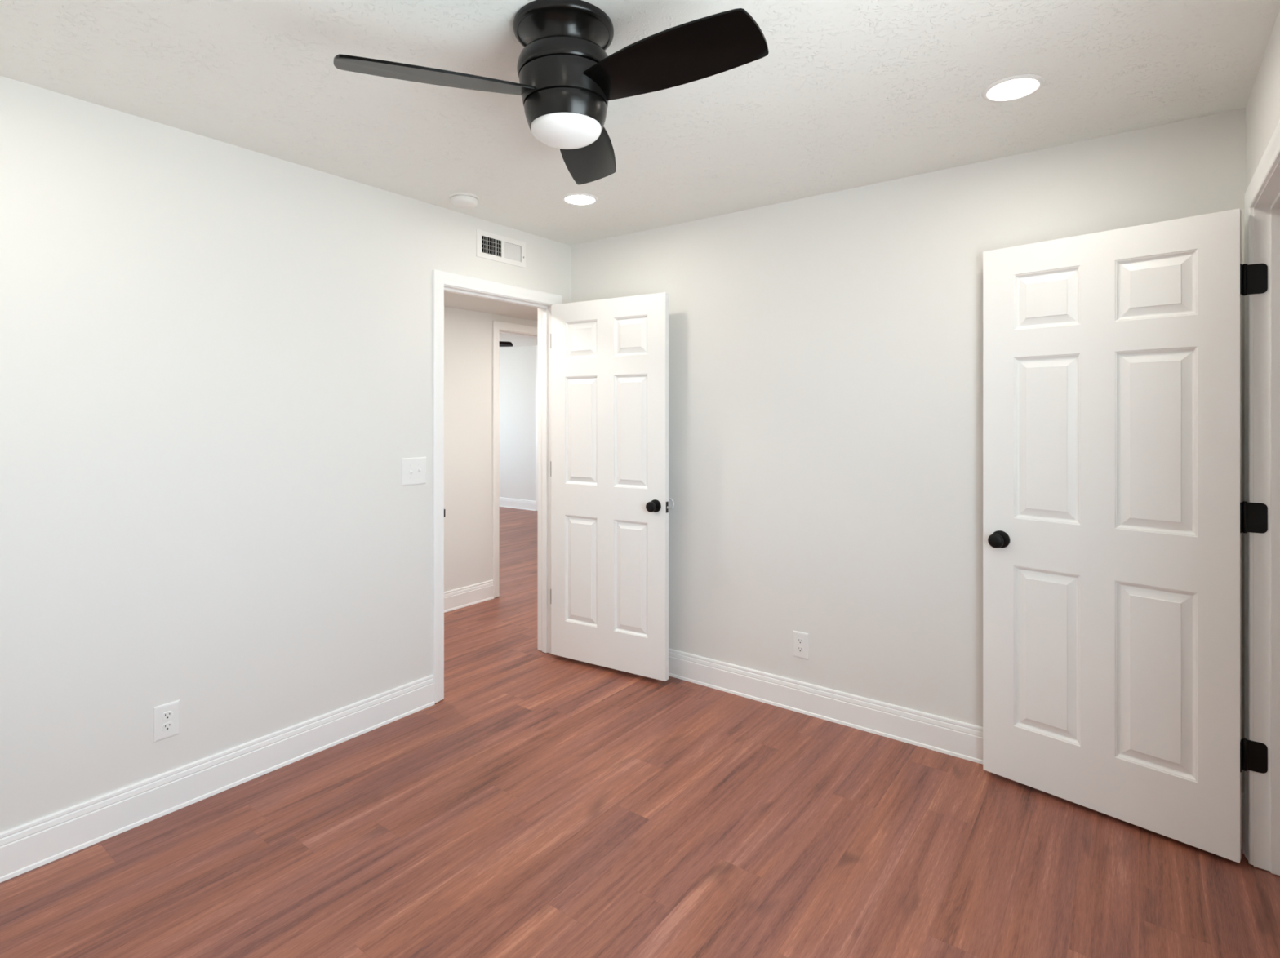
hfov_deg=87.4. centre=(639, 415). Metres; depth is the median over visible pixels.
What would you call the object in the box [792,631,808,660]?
electrical outlet
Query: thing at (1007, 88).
diffuser
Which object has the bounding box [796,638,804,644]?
receptacle
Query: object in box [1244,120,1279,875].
door frame
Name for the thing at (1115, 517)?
door
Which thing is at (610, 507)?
door
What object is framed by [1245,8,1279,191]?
wall
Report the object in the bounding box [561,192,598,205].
recessed light
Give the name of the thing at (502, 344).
ceiling fan
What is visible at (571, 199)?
diffuser
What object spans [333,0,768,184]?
ceiling fan
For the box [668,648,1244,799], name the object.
baseboard
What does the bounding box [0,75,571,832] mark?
wall
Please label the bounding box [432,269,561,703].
door frame
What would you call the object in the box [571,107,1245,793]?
wall
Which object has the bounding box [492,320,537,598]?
door frame
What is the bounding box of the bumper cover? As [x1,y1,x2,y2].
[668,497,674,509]
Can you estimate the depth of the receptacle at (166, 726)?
2.38 m
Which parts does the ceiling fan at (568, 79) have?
blade, lamp shade, blade, blade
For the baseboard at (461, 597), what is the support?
attached to the wall at (468, 334)
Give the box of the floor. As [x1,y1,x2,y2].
[0,506,1279,957]
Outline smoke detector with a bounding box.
[448,192,479,208]
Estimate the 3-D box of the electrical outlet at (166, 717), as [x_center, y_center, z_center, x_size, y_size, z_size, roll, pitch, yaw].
[-1.678,1.086,2.377,0.008,0.123,0.079,0,0,37]
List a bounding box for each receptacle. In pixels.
[161,711,173,720]
[161,722,173,732]
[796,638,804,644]
[796,646,804,653]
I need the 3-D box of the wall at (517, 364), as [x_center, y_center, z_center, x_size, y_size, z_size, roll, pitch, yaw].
[-1.032,0.189,9.580,5.124,2.440,0.120,0,0,37]
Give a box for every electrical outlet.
[153,700,179,742]
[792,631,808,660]
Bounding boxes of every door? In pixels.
[551,292,669,681]
[982,208,1267,863]
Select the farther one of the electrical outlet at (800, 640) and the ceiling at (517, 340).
the ceiling at (517, 340)
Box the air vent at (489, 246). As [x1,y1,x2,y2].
[475,229,525,267]
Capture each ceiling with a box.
[0,0,1279,245]
[444,291,537,320]
[499,333,537,348]
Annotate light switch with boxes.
[401,457,426,486]
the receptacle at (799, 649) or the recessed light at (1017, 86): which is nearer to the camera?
the recessed light at (1017, 86)
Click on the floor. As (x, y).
(548, 806)
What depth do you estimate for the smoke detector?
3.13 m
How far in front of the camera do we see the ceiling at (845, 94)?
2.11 m
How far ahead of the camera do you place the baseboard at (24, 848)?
2.43 m
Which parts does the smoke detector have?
mounting plate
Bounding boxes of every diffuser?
[565,195,594,204]
[987,78,1038,98]
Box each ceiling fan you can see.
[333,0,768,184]
[499,341,512,346]
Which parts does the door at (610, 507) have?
panel, panel, panel, panel, panel, panel, knob, latch plate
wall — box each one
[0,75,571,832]
[444,306,537,591]
[499,345,535,501]
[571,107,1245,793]
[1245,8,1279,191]
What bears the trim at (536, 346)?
attached to the wall at (517, 364)
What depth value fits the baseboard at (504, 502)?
10.09 m
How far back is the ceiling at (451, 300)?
4.81 m
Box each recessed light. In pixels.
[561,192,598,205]
[982,74,1044,102]
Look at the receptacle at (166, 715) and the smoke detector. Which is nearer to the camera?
the receptacle at (166, 715)
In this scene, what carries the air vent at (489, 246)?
in the wall at (216, 356)
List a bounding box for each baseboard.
[0,675,435,883]
[444,580,493,613]
[499,497,535,511]
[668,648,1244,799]
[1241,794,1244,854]
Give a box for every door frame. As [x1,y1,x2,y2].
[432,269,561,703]
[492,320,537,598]
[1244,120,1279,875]
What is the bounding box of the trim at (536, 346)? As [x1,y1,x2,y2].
[535,345,537,511]
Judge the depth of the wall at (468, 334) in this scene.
4.98 m

